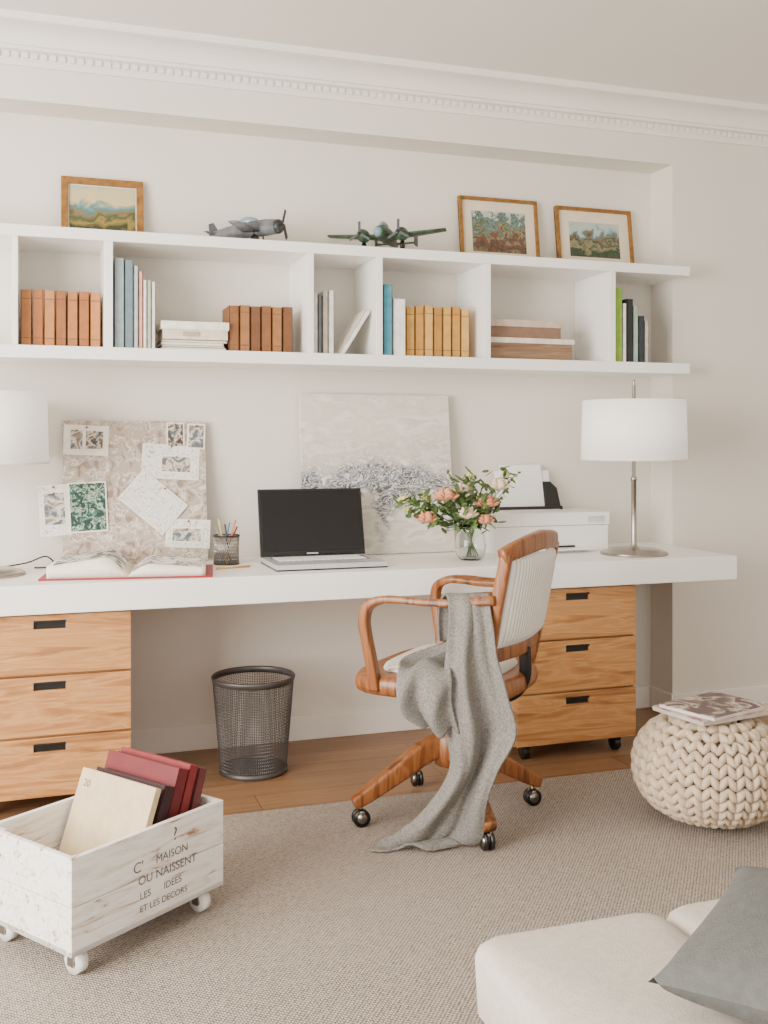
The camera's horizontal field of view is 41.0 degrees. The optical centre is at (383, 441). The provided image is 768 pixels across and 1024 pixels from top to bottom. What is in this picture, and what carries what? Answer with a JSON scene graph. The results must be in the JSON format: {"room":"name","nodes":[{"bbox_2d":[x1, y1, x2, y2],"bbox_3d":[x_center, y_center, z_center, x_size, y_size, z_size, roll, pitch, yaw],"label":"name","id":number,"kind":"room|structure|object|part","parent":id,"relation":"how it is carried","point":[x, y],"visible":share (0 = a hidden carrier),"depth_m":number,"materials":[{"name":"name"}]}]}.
{"room":"office","nodes":[
{"label":"office","id":0,"kind":"room"},
{"bbox_2d":[0,64,767,729],"bbox_3d":[-0.199,-0.140,4.220,6.900,2.720,0.270,0,0,-18],"label":"wall","id":1,"kind":"structure","parent":0,"point":[709,200],"depth_m":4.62,"materials":[{"name":"paint"}]},
{"bbox_2d":[0,223,689,377],"bbox_3d":[-0.438,-0.527,4.019,3.620,0.465,0.300,0,0,-18],"label":"wall shelf","id":2,"kind":"object","parent":1,"relation":"attached to","point":[595,281],"visible":0.99,"depth_m":4.05,"materials":[{"name":"white paint"}]},
{"bbox_2d":[21,289,100,346],"bbox_3d":[-1.182,-0.442,3.754,0.273,0.202,0.151,0,0,-18],"label":"books","id":3,"kind":"object","parent":2,"relation":"on","point":[74,319],"visible":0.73,"depth_m":3.69,"materials":[{"name":"paper"}]},
{"bbox_2d":[61,175,143,231],"bbox_3d":[-1.076,-0.885,3.929,0.304,0.250,0.059,0,0,-18],"label":"framed picture","id":4,"kind":"object","parent":2,"relation":"on","point":[90,203],"visible":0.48,"depth_m":3.93},
{"bbox_2d":[113,258,154,347],"bbox_3d":[-0.937,-0.503,3.830,0.145,0.325,0.200,0,0,-18],"label":"books","id":5,"kind":"object","parent":2,"relation":"on","point":[133,296],"visible":0.77,"depth_m":3.73,"materials":[{"name":"paper"}]},
{"bbox_2d":[157,339,226,349],"bbox_3d":[-0.733,-0.361,3.916,0.245,0.040,0.167,0,0,-18],"label":"magazines","id":6,"kind":"object","parent":2,"relation":"on","point":[163,343],"visible":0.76,"depth_m":3.84,"materials":[{"name":"paper"}]},
{"bbox_2d":[156,320,228,341],"bbox_3d":[-0.731,-0.414,3.906,0.251,0.066,0.195,0,0,-18],"label":"storage box","id":7,"kind":"object","parent":6,"relation":"on","point":[178,330],"visible":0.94,"depth_m":3.82,"materials":[{"name":"white cardboard"}]},
{"bbox_2d":[204,209,287,239],"bbox_3d":[-0.538,-0.826,3.946,0.316,0.132,0.285,0,0,14],"label":"plane","id":8,"kind":"object","parent":2,"relation":"on","point":[246,227],"visible":0.87,"depth_m":3.94,"materials":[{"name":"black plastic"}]},
{"bbox_2d":[222,305,292,351],"bbox_3d":[-0.492,-0.430,3.984,0.246,0.178,0.151,0,0,-18],"label":"books","id":9,"kind":"object","parent":2,"relation":"on","point":[251,328],"visible":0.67,"depth_m":3.92,"materials":[{"name":"paper"}]},
{"bbox_2d":[314,290,369,353],"bbox_3d":[-0.193,-0.461,4.090,0.241,0.260,0.160,0,0,-18],"label":"books","id":10,"kind":"object","parent":2,"relation":"on","point":[324,300],"visible":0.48,"depth_m":4.00,"materials":[{"name":"paper"}]},
{"bbox_2d":[327,219,446,248],"bbox_3d":[0.014,-0.821,4.165,0.494,0.122,0.310,0,0,16],"label":"plane","id":11,"kind":"object","parent":2,"relation":"on","point":[382,233],"visible":0.98,"depth_m":4.08,"materials":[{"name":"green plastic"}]},
{"bbox_2d":[383,284,405,355],"bbox_3d":[0.011,-0.481,4.148,0.092,0.280,0.200,0,0,-18],"label":"books","id":12,"kind":"object","parent":2,"relation":"on","point":[394,310],"visible":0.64,"depth_m":4.05,"materials":[{"name":"paper"}]},
{"bbox_2d":[406,305,468,356],"bbox_3d":[0.194,-0.445,4.214,0.273,0.208,0.151,0,0,-18],"label":"books","id":13,"kind":"object","parent":2,"relation":"on","point":[430,331],"visible":0.71,"depth_m":4.14,"materials":[{"name":"paper"}]},
{"bbox_2d":[457,195,539,256],"bbox_3d":[0.500,-0.910,4.456,0.372,0.300,0.059,0,0,-18],"label":"framed picture","id":14,"kind":"object","parent":2,"relation":"on","point":[487,225],"visible":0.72,"depth_m":4.46},
{"bbox_2d":[491,337,574,359],"bbox_3d":[0.587,-0.387,4.367,0.395,0.091,0.200,0,0,-18],"label":"box","id":15,"kind":"object","parent":2,"relation":"on","point":[501,347],"visible":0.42,"depth_m":4.28,"materials":[{"name":"brown wood"}]},
{"bbox_2d":[491,318,563,338],"bbox_3d":[0.566,-0.470,4.358,0.342,0.075,0.184,0,0,-18],"label":"box","id":16,"kind":"object","parent":15,"relation":"on","point":[515,328],"visible":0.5,"depth_m":4.27,"materials":[{"name":"cardboard"}]},
{"bbox_2d":[553,205,634,262],"bbox_3d":[0.944,-0.905,4.604,0.383,0.290,0.059,0,0,-18],"label":"framed picture","id":17,"kind":"object","parent":2,"relation":"on","point":[581,233],"visible":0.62,"depth_m":4.61},
{"bbox_2d":[616,288,648,361],"bbox_3d":[1.029,-0.498,4.483,0.164,0.315,0.200,0,0,-18],"label":"books","id":18,"kind":"object","parent":2,"relation":"on","point":[632,332],"visible":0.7,"depth_m":4.38,"materials":[{"name":"paper"}]},
{"bbox_2d":[0,542,736,616],"bbox_3d":[-0.387,0.507,3.867,3.618,0.095,0.619,0,0,-18],"label":"desk","id":19,"kind":"object","parent":1,"relation":"attached to","point":[406,574],"visible":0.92,"depth_m":3.63,"materials":[{"name":"white paint"}]},
{"bbox_2d":[0,390,49,578],"bbox_3d":[-1.381,0.101,3.545,0.431,0.718,0.431,0,0,-18],"label":"table lamp","id":20,"kind":"object","parent":19,"relation":"on","point":[23,414],"visible":1,"depth_m":3.44,"materials":[{"name":"silver metal"}]},
{"bbox_2d":[8,556,53,568],"bbox_3d":[-1.307,0.438,3.750,0.216,0.042,0.067,0,0,-8],"label":"lamp cord","id":21,"kind":"object","parent":19,"relation":"on","point":[51,559],"visible":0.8,"depth_m":3.77,"materials":[{"name":"black plastic"}]},
{"bbox_2d":[37,421,210,562],"bbox_3d":[-0.989,0.190,3.928,0.639,0.541,0.107,0,0,-18],"label":"pinboard","id":22,"kind":"object","parent":19,"relation":"on","point":[136,489],"visible":0.99,"depth_m":3.92,"materials":[{"name":"fabric"}]},
{"bbox_2d":[38,549,212,580],"bbox_3d":[-0.889,0.424,3.604,0.570,0.072,0.330,0,0,-10],"label":"open book","id":23,"kind":"object","parent":19,"relation":"on","point":[109,564],"visible":1,"depth_m":3.47,"materials":[{"name":"paper"}]},
{"bbox_2d":[213,519,239,565],"bbox_3d":[-0.594,0.376,3.872,0.102,0.168,0.102,0,0,-18],"label":"pencil cup","id":24,"kind":"object","parent":19,"relation":"on","point":[224,551],"visible":1,"depth_m":3.85,"materials":[{"name":"metal"}]},
{"bbox_2d":[216,565,252,569],"bbox_3d":[-0.542,0.456,3.741,0.150,0.007,0.008,0,0,-34],"label":"pencil","id":25,"kind":"object","parent":19,"relation":"on","point":[243,566],"visible":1,"depth_m":3.73,"materials":[{"name":"wood"}]},
{"bbox_2d":[257,488,387,571],"bbox_3d":[-0.238,0.322,3.869,0.415,0.277,0.350,0,0,-18],"label":"laptop","id":26,"kind":"object","parent":19,"relation":"on","point":[300,529],"visible":1,"depth_m":3.98,"materials":[{"name":"silver metal"}]},
{"bbox_2d":[298,393,454,554],"bbox_3d":[-0.025,0.131,4.241,0.650,0.657,0.100,0,0,-18],"label":"canvas painting","id":27,"kind":"object","parent":19,"relation":"on","point":[381,446],"visible":0.77,"depth_m":4.24},
{"bbox_2d":[391,466,520,560],"bbox_3d":[0.281,0.276,3.970,0.520,0.369,0.235,0,0,-18],"label":"flower vase","id":28,"kind":"object","parent":19,"relation":"on","point":[470,542],"visible":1,"depth_m":3.97,"materials":[{"name":"clear glass"}]},
{"bbox_2d":[482,465,609,554],"bbox_3d":[0.673,0.280,4.371,0.530,0.361,0.300,0,0,-18],"label":"printer","id":29,"kind":"object","parent":19,"relation":"on","point":[534,504],"visible":0.8,"depth_m":4.33,"materials":[{"name":"white plastic"}]},
{"bbox_2d":[581,380,687,557],"bbox_3d":[1.028,0.101,4.224,0.431,0.718,0.431,0,0,-18],"label":"table lamp","id":30,"kind":"object","parent":19,"relation":"on","point":[633,429],"visible":1,"depth_m":4.05,"materials":[{"name":"silver metal"}]},
{"bbox_2d":[0,8,767,147],"bbox_3d":[-0.134,-1.427,4.025,6.900,0.145,0.140,0,0,-18],"label":"crown molding","id":31,"kind":"structure","parent":1,"relation":"attached to","point":[27,39],"depth_m":4.04,"materials":[{"name":"paint"}]},
{"bbox_2d":[131,685,767,753],"bbox_3d":[-0.181,1.170,4.165,6.900,0.100,0.185,0,0,-18],"label":"baseboard","id":32,"kind":"structure","parent":1,"relation":"attached to","point":[361,722],"depth_m":4.22,"materials":[{"name":"paint"}]},
{"bbox_2d":[0,0,767,104],"bbox_3d":[0.750,-1.550,1.305,7.150,0.100,6.400,0,0,-18],"label":"ceiling","id":33,"kind":"structure","parent":0,"point":[718,49],"depth_m":3.73,"materials":[{"name":"paint"}]},
{"bbox_2d":[0,707,767,820],"bbox_3d":[0.750,1.270,1.305,7.150,0.100,6.400,0,0,-18],"label":"floor","id":34,"kind":"structure","parent":0,"point":[324,770],"depth_m":3.85,"materials":[{"name":"brown wood"}]},
{"bbox_2d":[0,610,130,801],"bbox_3d":[-1.168,0.890,3.583,0.516,0.660,0.503,0,0,-18],"label":"drawer unit","id":35,"kind":"object","parent":34,"relation":"on","point":[65,678],"visible":0.73,"depth_m":3.36,"materials":[{"name":"brown wood"}]},
{"bbox_2d":[211,666,294,780],"bbox_3d":[-0.485,1.042,3.813,0.311,0.357,0.311,0,0,-18],"label":"waste bin","id":36,"kind":"object","parent":34,"relation":"on","point":[255,767],"visible":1,"depth_m":3.74,"materials":[{"name":"metal"}]},
{"bbox_2d":[0,769,767,1023],"bbox_3d":[0.864,1.217,1.043,6.100,0.006,5.230,0,0,-18],"label":"carpet","id":37,"kind":"object","parent":34,"relation":"on","point":[305,924],"visible":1,"depth_m":2.68,"materials":[{"name":"beige carpet"}]},
{"bbox_2d":[0,746,222,974],"bbox_3d":[-0.696,1.021,2.589,0.341,0.385,0.475,0,0,36],"label":"crate","id":38,"kind":"object","parent":37,"relation":"on","point":[138,840],"visible":1,"depth_m":2.52,"materials":[{"name":"painted wood"},{"name":"paper"},{"name":"white plastic"}]},
{"bbox_2d":[350,529,558,850],"bbox_3d":[0.251,0.744,3.344,0.588,0.938,0.586,0,0,27],"label":"office chair","id":39,"kind":"object","parent":37,"relation":"on","point":[521,585],"visible":0.73,"depth_m":3.19,"materials":[{"name":"brown wood"}]},
{"bbox_2d":[370,593,516,852],"bbox_3d":[0.172,0.832,3.078,0.424,0.757,0.273,0,0,0],"label":"throw blanket","id":40,"kind":"object","parent":39,"relation":"on","point":[455,688],"visible":0.98,"depth_m":3.01,"materials":[{"name":"grey fabric"}]},
{"bbox_3d":[0.221,0.759,3.359,0.520,0.065,0.527,0,0,27],"label":"seat frame","id":41,"kind":"part","parent":39,"relation":"part of","materials":[{"name":"brown wood"}]},
{"bbox_2d":[475,899,750,1023],"bbox_3d":[1.263,0.801,1.548,2.050,0.826,0.975,0,0,-18],"label":"sofa","id":42,"kind":"object","parent":37,"relation":"on","point":[599,971],"visible":0.79,"depth_m":1.57,"materials":[{"name":"fabric"}]},
{"bbox_2d":[667,899,719,936],"bbox_3d":[1.277,0.866,1.553,1.360,0.139,0.975,0,0,-18],"label":"seat cushion","id":43,"kind":"object","parent":42,"relation":"on","point":[687,918],"depth_m":1.76,"materials":[{"name":"fabric"}]},
{"bbox_2d":[648,866,767,1023],"bbox_3d":[0.640,0.729,1.453,0.400,0.134,0.400,0,0,35],"label":"throw pillow","id":44,"kind":"object","parent":42,"relation":"on","point":[722,967],"visible":1,"depth_m":1.40,"materials":[{"name":"fabric"}]},
{"bbox_2d":[631,713,767,828],"bbox_3d":[1.051,1.037,3.304,0.501,0.332,0.501,0,0,-18],"label":"knitted pouf","id":45,"kind":"object","parent":37,"relation":"on","point":[715,776],"visible":0.91,"depth_m":3.12,"materials":[{"name":"beige fabric"}]},
{"bbox_2d":[653,691,767,725],"bbox_3d":[1.061,0.856,3.309,0.314,0.025,0.244,0,0,-29],"label":"magazines","id":46,"kind":"object","parent":45,"relation":"on","point":[710,708],"visible":1,"depth_m":3.26,"materials":[{"name":"grey paper"}]},
{"bbox_2d":[477,585,635,758],"bbox_3d":[0.669,0.890,4.198,0.516,0.660,0.503,0,0,-18],"label":"drawer unit","id":47,"kind":"object","parent":34,"relation":"on","point":[583,689],"visible":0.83,"depth_m":3.97,"materials":[{"name":"brown wood"}]}
]}

